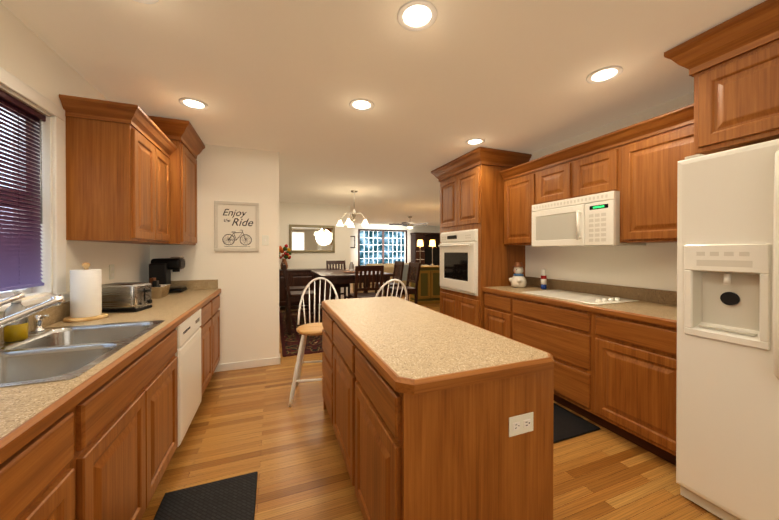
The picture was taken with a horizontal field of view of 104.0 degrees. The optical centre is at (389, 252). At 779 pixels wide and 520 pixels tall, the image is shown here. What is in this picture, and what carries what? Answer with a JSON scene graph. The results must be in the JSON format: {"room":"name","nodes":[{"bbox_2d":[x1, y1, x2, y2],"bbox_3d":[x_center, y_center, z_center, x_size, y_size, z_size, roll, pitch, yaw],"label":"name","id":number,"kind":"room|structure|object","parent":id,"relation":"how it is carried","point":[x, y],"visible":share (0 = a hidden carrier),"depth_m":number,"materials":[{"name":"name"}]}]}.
{"room":"kitchen","nodes":[
{"label":"kitchen","id":0,"kind":"room"},
{"bbox_2d":[0,3,149,317],"bbox_3d":[-3.094,0.059,4.592,0.160,2.470,14.400,0,0,-21],"label":"wall","id":1,"kind":"structure","parent":0,"point":[30,58],"depth_m":1.81,"materials":[{"name":"beige paint"}]},
{"bbox_2d":[0,67,69,316],"bbox_3d":[-1.777,-0.277,1.178,0.180,1.146,1.355,0,0,-21],"label":"kitchen window","id":2,"kind":"structure","parent":1,"relation":"in","point":[53,178],"depth_m":1.72,"materials":[{"name":"white wood"}]},
{"bbox_2d":[0,90,45,291],"bbox_3d":[-1.751,-0.289,1.188,0.046,0.952,1.115,0,0,-21],"label":"window blinds","id":3,"kind":"object","parent":2,"relation":"attached to","point":[20,260],"visible":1,"depth_m":1.56,"materials":[{"name":"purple plastic"}]},
{"bbox_2d":[0,301,69,338],"bbox_3d":[-1.796,0.350,1.437,0.020,0.100,3.576,0,0,-21],"label":"backsplash","id":4,"kind":"structure","parent":1,"relation":"attached to","point":[55,313],"depth_m":1.70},
{"bbox_2d":[59,94,158,244],"bbox_3d":[-1.876,-0.505,2.085,0.334,0.855,0.383,0,0,-21],"label":"upper cabinet","id":5,"kind":"object","parent":1,"relation":"attached to","point":[131,173],"depth_m":1.92,"materials":[{"name":"brown wood"}]},
{"bbox_2d":[109,264,113,279],"bbox_3d":[-2.156,0.148,2.365,0.008,0.115,0.070,0,0,-21],"label":"outlet","id":6,"kind":"object","parent":1,"relation":"attached to","point":[111,271],"visible":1,"depth_m":2.35,"materials":[{"name":"white plastic"}]},
{"bbox_2d":[159,134,170,244],"bbox_3d":[-2.011,-0.507,2.442,0.334,0.855,0.382,0,0,-21],"label":"upper cabinet","id":7,"kind":"object","parent":1,"relation":"attached to","point":[164,146],"depth_m":2.52,"materials":[{"name":"brown wood"}]},
{"bbox_2d":[150,144,278,363],"bbox_3d":[-1.885,0.065,3.382,1.240,2.470,0.120,0,0,-21],"label":"wall","id":8,"kind":"structure","parent":0,"point":[248,283],"depth_m":3.40,"materials":[{"name":"beige paint"}]},
{"bbox_2d":[147,115,204,244],"bbox_3d":[-2.093,-0.616,2.875,0.490,1.068,0.667,0,0,-21],"label":"upper cabinet","id":9,"kind":"object","parent":8,"relation":"attached to","point":[186,144],"depth_m":2.73,"materials":[{"name":"brown wood"}]},
{"bbox_2d":[171,279,217,290],"bbox_3d":[-2.142,0.341,3.208,0.590,0.100,0.019,0,0,-21],"label":"backsplash","id":10,"kind":"structure","parent":8,"relation":"attached to","point":[192,285],"depth_m":3.23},
{"bbox_2d":[214,201,258,250],"bbox_3d":[-1.689,-0.289,3.377,0.445,0.550,0.022,0,0,-21],"label":"picture","id":11,"kind":"object","parent":8,"relation":"attached to","point":[236,226],"visible":1,"depth_m":3.37,"materials":[{"name":"beige paper"}]},
{"bbox_2d":[214,356,280,371],"bbox_3d":[-1.857,1.258,3.328,1.252,0.085,0.012,0,0,-21],"label":"baseboard","id":12,"kind":"structure","parent":8,"relation":"attached to","point":[247,364],"depth_m":3.42,"materials":[{"name":"white wood"}]},
{"bbox_2d":[262,235,268,244],"bbox_3d":[-1.421,-0.143,3.485,0.072,0.115,0.012,0,0,-21],"label":"switch plate","id":13,"kind":"object","parent":8,"relation":"attached to","point":[265,239],"visible":1,"depth_m":3.48,"materials":[{"name":"white plastic"}]},
{"bbox_2d":[279,202,349,298],"bbox_3d":[-2.419,0.046,7.265,3.000,2.470,0.120,0,0,-21],"label":"wall","id":14,"kind":"structure","parent":0,"point":[307,214],"depth_m":7.43,"materials":[{"name":"beige paint"}]},
{"bbox_2d":[289,224,334,252],"bbox_3d":[-1.868,-0.335,7.391,1.080,0.670,0.030,0,0,-21],"label":"mirror","id":15,"kind":"object","parent":14,"relation":"attached to","point":[311,238],"visible":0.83,"depth_m":7.38,"materials":[{"name":"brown mirror"}]},
{"bbox_2d":[0,0,765,225],"bbox_3d":[1.515,-1.235,6.335,10.100,0.100,14.400,0,0,-21],"label":"ceiling","id":16,"kind":"structure","parent":0,"point":[288,80],"depth_m":1.96,"materials":[{"name":"beige paint"}]},
{"bbox_2d":[133,0,158,3],"bbox_3d":[-1.114,-1.156,1.315,0.195,0.006,0.195,0,0,24],"label":"recessed light","id":17,"kind":"object","parent":16,"relation":"in","point":[140,1],"depth_m":1.40,"materials":[{"name":"white"}]},
{"bbox_2d":[179,97,208,109],"bbox_3d":[-1.528,-1.162,2.377,0.195,0.006,0.195,0,0,24],"label":"recessed light","id":18,"kind":"object","parent":16,"relation":"in","point":[192,103],"depth_m":2.37,"materials":[{"name":"white"}]},
{"bbox_2d":[336,190,369,226],"bbox_3d":[-0.684,-0.847,5.849,0.664,0.670,0.641,0,0,-21],"label":"chandelier","id":19,"kind":"object","parent":16,"relation":"hanging from","point":[349,222],"visible":1,"depth_m":5.78,"materials":[{"name":"white glass"}]},
{"bbox_2d":[349,98,373,110],"bbox_3d":[-0.218,-1.162,2.393,0.195,0.006,0.195,0,0,24],"label":"recessed light","id":20,"kind":"object","parent":16,"relation":"in","point":[359,104],"depth_m":2.38,"materials":[{"name":"white"}]},
{"bbox_2d":[389,216,426,228],"bbox_3d":[0.689,-0.989,10.132,1.323,0.430,1.307,0,0,-21],"label":"ceiling fan","id":21,"kind":"object","parent":16,"relation":"hanging from","point":[409,224],"visible":1,"depth_m":10.02,"materials":[{"name":"silver metal"}]},
{"bbox_2d":[397,0,436,30],"bbox_3d":[0.135,-1.157,1.490,0.195,0.006,0.195,0,0,24],"label":"recessed light","id":22,"kind":"object","parent":16,"relation":"in","point":[416,15],"depth_m":1.48,"materials":[{"name":"white"}]},
{"bbox_2d":[465,138,484,144],"bbox_3d":[0.899,-1.166,3.197,0.195,0.006,0.195,0,0,24],"label":"recessed light","id":23,"kind":"object","parent":16,"relation":"in","point":[475,141],"depth_m":3.19,"materials":[{"name":"white glass"}]},
{"bbox_2d":[586,66,622,83],"bbox_3d":[1.401,-1.160,1.987,0.195,0.006,0.195,0,0,24],"label":"recessed light","id":24,"kind":"object","parent":16,"relation":"in","point":[605,74],"depth_m":1.98,"materials":[{"name":"white glass"}]},
{"bbox_2d":[350,224,439,268],"bbox_3d":[-0.996,0.017,12.956,9.700,2.470,0.150,0,0,-21],"label":"wall","id":25,"kind":"structure","parent":0,"point":[354,232],"depth_m":13.37,"materials":[{"name":"beige paint"}]},
{"bbox_2d":[350,236,354,247],"bbox_3d":[-1.571,-0.447,12.637,0.300,0.500,0.030,0,0,-21],"label":"picture","id":26,"kind":"object","parent":25,"relation":"attached to","point":[352,241],"visible":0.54,"depth_m":12.63,"materials":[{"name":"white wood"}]},
{"bbox_2d":[358,229,406,265],"bbox_3d":[-0.272,-0.199,13.160,2.240,1.600,0.060,0,0,-21],"label":"living room window","id":27,"kind":"structure","parent":25,"relation":"in","point":[377,251],"depth_m":13.10,"materials":[{"name":"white wood"}]},
{"bbox_2d":[141,283,721,519],"bbox_3d":[1.515,1.315,6.348,10.100,0.060,14.400,0,0,-21],"label":"floor","id":28,"kind":"structure","parent":0,"point":[246,421],"depth_m":1.90,"materials":[{"name":"brown wood"}]},
{"bbox_2d":[0,391,87,519],"bbox_3d":[-1.141,0.881,0.572,0.629,0.868,0.510,0,0,-21],"label":"base cabinet","id":29,"kind":"object","parent":28,"relation":"on","point":[44,474],"depth_m":0.80,"materials":[{"name":"brown wood"}]},
{"bbox_2d":[0,287,219,450],"bbox_3d":[-1.514,0.419,1.544,0.624,0.046,3.576,0,0,-21],"label":"countertop","id":30,"kind":"structure","parent":29,"relation":"on","point":[24,404],"depth_m":1.03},
{"bbox_2d":[3,290,28,341],"bbox_3d":[-1.685,0.281,1.380,0.084,0.230,0.074,0,0,-21],"label":"soap dispenser","id":31,"kind":"object","parent":30,"relation":"on","point":[16,331],"visible":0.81,"depth_m":1.36,"materials":[{"name":"yellow plastic"}]},
{"bbox_2d":[0,292,65,331],"bbox_3d":[-1.621,0.282,1.381,0.249,0.226,0.450,0,0,-21],"label":"faucet","id":32,"kind":"object","parent":30,"relation":"on","point":[58,300],"visible":1,"depth_m":1.32,"materials":[{"name":"silver metal"}]},
{"bbox_2d":[0,339,127,410],"bbox_3d":[-1.319,0.483,1.090,0.445,0.170,0.398,0,0,-21],"label":"sink","id":33,"kind":"object","parent":30,"relation":"in","point":[29,362],"depth_m":1.24,"materials":[{"name":"silver metal"}]},
{"bbox_2d":[0,319,159,378],"bbox_3d":[-1.471,0.481,1.489,0.445,0.170,0.399,0,0,-21],"label":"sink","id":34,"kind":"object","parent":30,"relation":"in","point":[91,332],"depth_m":1.60,"materials":[{"name":"silver metal"}]},
{"bbox_2d":[63,262,107,321],"bbox_3d":[-1.827,0.228,1.833,0.194,0.340,0.194,0,0,-21],"label":"paper towel","id":35,"kind":"object","parent":30,"relation":"on","point":[86,293],"visible":1,"depth_m":1.78,"materials":[{"name":"white paper"}]},
{"bbox_2d":[102,282,151,312],"bbox_3d":[-1.812,0.303,2.102,0.280,0.186,0.165,0,0,-7],"label":"toaster","id":36,"kind":"object","parent":30,"relation":"on","point":[128,297],"visible":0.81,"depth_m":2.03,"materials":[{"name":"silver metal"}]},
{"bbox_2d":[149,278,170,298],"bbox_3d":[-2.082,0.308,2.688,0.190,0.170,0.240,0,0,-21],"label":"basket","id":37,"kind":"object","parent":30,"relation":"on","point":[160,290],"visible":0.62,"depth_m":2.64,"materials":[{"name":"wicker"}]},
{"bbox_2d":[149,257,186,292],"bbox_3d":[-2.198,0.216,3.023,0.260,0.350,0.270,0,0,-21],"label":"coffee maker","id":38,"kind":"object","parent":30,"relation":"on","point":[160,269],"visible":0.83,"depth_m":2.95,"materials":[{"name":"black plastic"}]},
{"bbox_2d":[88,359,179,519],"bbox_3d":[-1.413,0.987,1.288,0.629,0.648,1.020,0,0,-21],"label":"base cabinet","id":39,"kind":"object","parent":28,"relation":"on","point":[97,417],"depth_m":1.28,"materials":[{"name":"brown wood"}]},
{"bbox_2d":[148,303,203,443],"bbox_3d":[-1.700,0.873,2.057,0.639,0.868,0.616,0,0,-21],"label":"base cabinet","id":40,"kind":"object","parent":28,"relation":"on","point":[185,342],"depth_m":2.05,"materials":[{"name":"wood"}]},
{"bbox_2d":[175,308,201,446],"bbox_3d":[-1.683,0.874,2.056,0.609,0.862,0.604,0,0,-21],"label":"dishwasher","id":41,"kind":"object","parent":40,"relation":"in","point":[189,373],"depth_m":2.05,"materials":[{"name":"beige metal"}]},
{"bbox_2d":[153,472,257,519],"bbox_3d":[-0.843,1.304,1.318,0.460,0.013,0.870,0,0,-21],"label":"area rug","id":42,"kind":"object","parent":28,"relation":"on","point":[232,498],"visible":0.96,"depth_m":1.58,"materials":[{"name":"rubber"}]},
{"bbox_2d":[204,295,215,390],"bbox_3d":[-1.891,0.871,2.562,0.639,0.868,0.464,0,0,-21],"label":"base cabinet","id":43,"kind":"object","parent":28,"relation":"on","point":[210,307],"depth_m":2.78,"materials":[{"name":"brown wood"}]},
{"bbox_2d":[216,291,220,366],"bbox_3d":[-2.058,0.868,3.000,0.639,0.868,0.473,0,0,-21],"label":"base cabinet","id":44,"kind":"object","parent":28,"relation":"on","point":[217,292],"depth_m":3.20,"materials":[{"name":"brown wood"}]},
{"bbox_2d":[279,309,322,356],"bbox_3d":[-0.669,1.283,5.663,2.570,0.011,3.030,0,0,-21],"label":"dining rug","id":45,"kind":"object","parent":28,"relation":"on","point":[290,344],"visible":0.19,"depth_m":4.55,"materials":[{"name":"red carpet"}]},
{"bbox_2d":[282,262,310,324],"bbox_3d":[-1.740,0.730,5.665,0.500,1.090,0.430,0,0,-21],"label":"chair","id":46,"kind":"object","parent":45,"relation":"on","point":[297,288],"visible":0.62,"depth_m":5.55,"materials":[{"name":"brown wood"}]},
{"bbox_2d":[283,264,315,334],"bbox_3d":[-1.478,0.734,4.973,0.500,1.090,0.430,0,0,-21],"label":"chair","id":47,"kind":"object","parent":45,"relation":"on","point":[294,295],"visible":0.77,"depth_m":4.80,"materials":[{"name":"brown wood"}]},
{"bbox_2d":[326,261,349,299],"bbox_3d":[-1.141,0.725,6.722,0.430,1.090,0.500,0,0,-21],"label":"chair","id":48,"kind":"object","parent":45,"relation":"on","point":[344,285],"visible":0.4,"depth_m":6.87,"materials":[{"name":"brown wood"}]},
{"bbox_2d":[311,269,393,315],"bbox_3d":[-0.762,0.817,5.695,1.220,0.916,1.500,0,0,-21],"label":"dining table","id":49,"kind":"object","parent":45,"relation":"on","point":[336,276],"visible":0.48,"depth_m":5.16,"materials":[{"name":"brown wood"}]},
{"bbox_2d":[344,262,359,272],"bbox_3d":[-0.673,0.263,5.458,0.330,0.191,0.330,0,0,-21],"label":"centrepiece","id":50,"kind":"object","parent":49,"relation":"on","point":[351,267],"visible":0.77,"depth_m":5.45,"materials":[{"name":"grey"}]},
{"bbox_2d":[348,265,383,298],"bbox_3d":[-0.371,0.735,4.693,0.430,1.090,0.500,0,0,-21],"label":"chair","id":51,"kind":"object","parent":45,"relation":"on","point":[365,269],"visible":0.52,"depth_m":4.50,"materials":[{"name":"brown wood"}]},
{"bbox_2d":[375,261,403,297],"bbox_3d":[-0.003,0.727,6.357,0.500,1.090,0.430,0,0,-21],"label":"chair","id":52,"kind":"object","parent":45,"relation":"on","point":[398,272],"visible":0.44,"depth_m":6.36,"materials":[{"name":"brown wood"}]},
{"bbox_2d":[390,262,420,303],"bbox_3d":[0.263,0.730,5.656,0.500,1.090,0.430,0,0,-21],"label":"chair","id":53,"kind":"object","parent":45,"relation":"on","point":[410,277],"visible":0.6,"depth_m":5.55,"materials":[{"name":"brown wood"}]},
{"bbox_2d":[279,268,340,306],"bbox_3d":[-2.048,0.834,7.068,1.790,0.895,0.480,0,0,-21],"label":"buffet","id":54,"kind":"object","parent":28,"relation":"on","point":[300,277],"visible":0.17,"depth_m":6.84,"materials":[{"name":"brown wood"}]},
{"bbox_2d":[279,244,291,269],"bbox_3d":[-2.403,0.096,6.928,0.334,0.580,0.265,0,0,-21],"label":"flower vase","id":55,"kind":"object","parent":54,"relation":"on","point":[286,254],"visible":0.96,"depth_m":6.89,"materials":[{"name":"brown"}]},
{"bbox_2d":[289,277,338,406],"bbox_3d":[-0.673,0.779,2.874,0.451,1.054,0.557,0,0,-9],"label":"stool","id":56,"kind":"object","parent":28,"relation":"on","point":[305,330],"visible":0.54,"depth_m":2.87,"materials":[{"name":"white wood"}]},
{"bbox_2d":[353,263,428,294],"bbox_3d":[0.057,0.795,9.342,2.200,0.950,0.962,0,0,-21],"label":"sofa","id":57,"kind":"object","parent":28,"relation":"on","point":[388,267],"visible":0.06,"depth_m":8.90,"materials":[{"name":"beige fabric"}]},
{"bbox_2d":[375,279,407,300],"bbox_3d":[-0.064,0.777,3.192,0.451,1.054,0.557,0,0,-25],"label":"stool","id":58,"kind":"object","parent":28,"relation":"on","point":[388,282],"visible":0.17,"depth_m":2.96,"materials":[{"name":"white wood"}]},
{"bbox_2d":[410,265,439,304],"bbox_3d":[0.946,0.808,7.787,0.780,0.940,0.440,0,0,-21],"label":"base cabinet","id":59,"kind":"object","parent":28,"relation":"on","point":[429,285],"visible":0.56,"depth_m":7.58,"materials":[{"name":"green wood"}]},
{"bbox_2d":[417,240,422,265],"bbox_3d":[0.778,0.002,7.720,0.167,0.670,0.170,0,0,-21],"label":"table lamp","id":60,"kind":"object","parent":59,"relation":"on","point":[419,242],"visible":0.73,"depth_m":7.67,"materials":[{"name":"silver metal"}]},
{"bbox_2d":[429,240,435,265],"bbox_3d":[1.105,0.002,7.844,0.167,0.670,0.170,0,0,-21],"label":"table lamp","id":61,"kind":"object","parent":59,"relation":"on","point":[432,243],"visible":1,"depth_m":7.80,"materials":[{"name":"silver metal"}]},
{"bbox_2d":[410,232,439,265],"bbox_3d":[2.050,0.183,13.737,2.210,2.130,0.547,0,0,-21],"label":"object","id":62,"kind":"object","parent":28,"relation":"on","point":[426,238],"visible":0.29,"depth_m":13.33,"materials":[{"name":"brown wood"}]},
{"bbox_2d":[425,249,439,264],"bbox_3d":[2.062,0.223,13.706,1.110,0.809,0.200,0,0,-21],"label":"screen","id":63,"kind":"object","parent":62,"relation":"in","point":[428,255],"visible":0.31,"depth_m":13.62,"materials":[{"name":"black plastic"}]},
{"bbox_2d":[322,308,553,519],"bbox_3d":[0.040,0.874,1.856,0.653,0.868,1.683,0,0,-21],"label":"kitchen island","id":64,"kind":"object","parent":28,"relation":"on","point":[434,415],"depth_m":1.10,"materials":[{"name":"brown wood"}]},
{"bbox_2d":[321,296,553,399],"bbox_3d":[0.046,0.419,1.860,0.678,0.042,1.724,0,0,-21],"label":"island countertop","id":65,"kind":"structure","parent":64,"relation":"on","point":[420,350],"depth_m":1.29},
{"bbox_2d":[431,147,531,328],"bbox_3d":[1.129,0.069,3.969,0.740,2.458,1.103,0,0,-21],"label":"tall cabinet","id":66,"kind":"object","parent":28,"relation":"on","point":[477,255],"visible":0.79,"depth_m":3.58,"materials":[{"name":"brown wood"}]},
{"bbox_2d":[438,229,477,295],"bbox_3d":[0.829,0.111,3.855,0.097,0.775,0.807,0,0,-21],"label":"wall oven","id":67,"kind":"object","parent":66,"relation":"in","point":[458,247],"depth_m":3.77,"materials":[{"name":"white metal"}]},
{"bbox_2d":[482,288,509,337],"bbox_3d":[1.427,0.866,3.352,0.624,0.868,0.450,0,0,-21],"label":"base cabinet","id":68,"kind":"object","parent":28,"relation":"on","point":[496,304],"depth_m":3.22,"materials":[{"name":"brown wood"}]},
{"bbox_2d":[510,296,589,419],"bbox_3d":[1.652,0.869,2.759,0.624,0.868,0.820,0,0,-21],"label":"base cabinet","id":69,"kind":"object","parent":28,"relation":"on","point":[562,331],"depth_m":2.50,"materials":[{"name":"brown wood"}]},
{"bbox_2d":[553,403,599,442],"bbox_3d":[1.127,1.297,2.547,0.595,0.013,0.870,0,0,-21],"label":"mat","id":70,"kind":"object","parent":28,"relation":"on","point":[567,424],"visible":0.21,"depth_m":2.28,"materials":[{"name":"rubber"}]},
{"bbox_2d":[590,308,676,465],"bbox_3d":[1.902,0.872,2.101,0.624,0.868,0.588,0,0,-21],"label":"base cabinet","id":71,"kind":"object","parent":28,"relation":"on","point":[611,350],"depth_m":2.00,"materials":[{"name":"brown wood"}]},
{"bbox_2d":[486,284,676,323],"bbox_3d":[1.682,0.414,2.694,0.614,0.042,1.858,0,0,-21],"label":"countertop","id":72,"kind":"structure","parent":71,"relation":"on","point":[644,309],"depth_m":2.42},
{"bbox_2d":[509,262,526,287],"bbox_3d":[1.455,0.247,3.432,0.170,0.284,0.172,0,0,-21],"label":"cookie jar","id":73,"kind":"object","parent":72,"relation":"on","point":[517,280],"visible":1,"depth_m":3.38,"materials":[{"name":"beige ceramic"}]},
{"bbox_2d":[541,269,546,288],"bbox_3d":[1.662,0.284,3.280,0.055,0.212,0.056,0,0,-21],"label":"spray can","id":74,"kind":"object","parent":72,"relation":"on","point":[543,279],"visible":1,"depth_m":3.26,"materials":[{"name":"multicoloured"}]},
{"bbox_2d":[522,290,638,304],"bbox_3d":[1.668,0.377,2.743,0.490,0.032,0.760,0,0,-21],"label":"cooktop","id":75,"kind":"object","parent":72,"relation":"in","point":[586,298],"depth_m":2.63,"materials":[{"name":"white"}]},
{"bbox_2d":[676,139,778,519],"bbox_3d":[2.030,0.405,1.335,0.888,1.812,0.902,0,0,-21],"label":"refrigerator","id":76,"kind":"object","parent":28,"relation":"on","point":[727,422],"visible":1,"depth_m":1.43,"materials":[{"name":"beige"}]},
{"bbox_2d":[525,92,693,290],"bbox_3d":[2.304,0.072,2.095,0.120,2.470,5.500,0,0,-21],"label":"wall","id":77,"kind":"structure","parent":0,"point":[650,265],"depth_m":2.72,"materials":[{"name":"beige paint"}]},
{"bbox_2d":[500,162,527,245],"bbox_3d":[1.534,-0.512,3.379,0.400,0.856,0.464,0,0,-21],"label":"upper cabinet","id":78,"kind":"object","parent":77,"relation":"attached to","point":[515,178],"depth_m":3.34,"materials":[{"name":"brown wood"}]},
{"bbox_2d":[528,132,639,246],"bbox_3d":[1.762,-0.509,2.778,0.400,0.856,0.822,0,0,-21],"label":"upper cabinet","id":79,"kind":"object","parent":77,"relation":"attached to","point":[570,188],"depth_m":2.68,"materials":[{"name":"brown wood"}]},
{"bbox_2d":[532,191,645,246],"bbox_3d":[1.743,-0.271,2.771,0.438,0.418,0.799,0,0,-21],"label":"microwave","id":80,"kind":"object","parent":79,"relation":"in","point":[590,219],"depth_m":2.58,"materials":[{"name":"beige plastic"}]},
{"bbox_2d":[612,103,695,242],"bbox_3d":[2.010,-0.506,2.126,0.400,0.856,0.572,0,0,-21],"label":"upper cabinet","id":81,"kind":"object","parent":77,"relation":"attached to","point":[617,187],"depth_m":2.16,"materials":[{"name":"brown wood"}]},
{"bbox_2d":[664,0,778,154],"bbox_3d":[2.116,-0.848,1.365,0.740,0.598,1.102,0,0,-21],"label":"upper cabinet","id":82,"kind":"object","parent":77,"relation":"attached to","point":[732,65],"visible":1,"depth_m":1.52,"materials":[{"name":"brown wood"}]},
{"label":"outside","id":83,"kind":"structure","parent":0,"visible":0},
{"bbox_2d":[0,111,12,291],"bbox_3d":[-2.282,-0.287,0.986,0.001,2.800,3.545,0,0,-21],"label":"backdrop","id":84,"kind":"structure","parent":83,"point":[6,152],"depth_m":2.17,"materials":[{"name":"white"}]},
{"bbox_2d":[360,231,403,264],"bbox_3d":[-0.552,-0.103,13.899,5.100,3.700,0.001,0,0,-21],"label":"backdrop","id":85,"kind":"structure","parent":83,"point":[398,244],"depth_m":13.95,"materials":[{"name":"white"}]}
]}

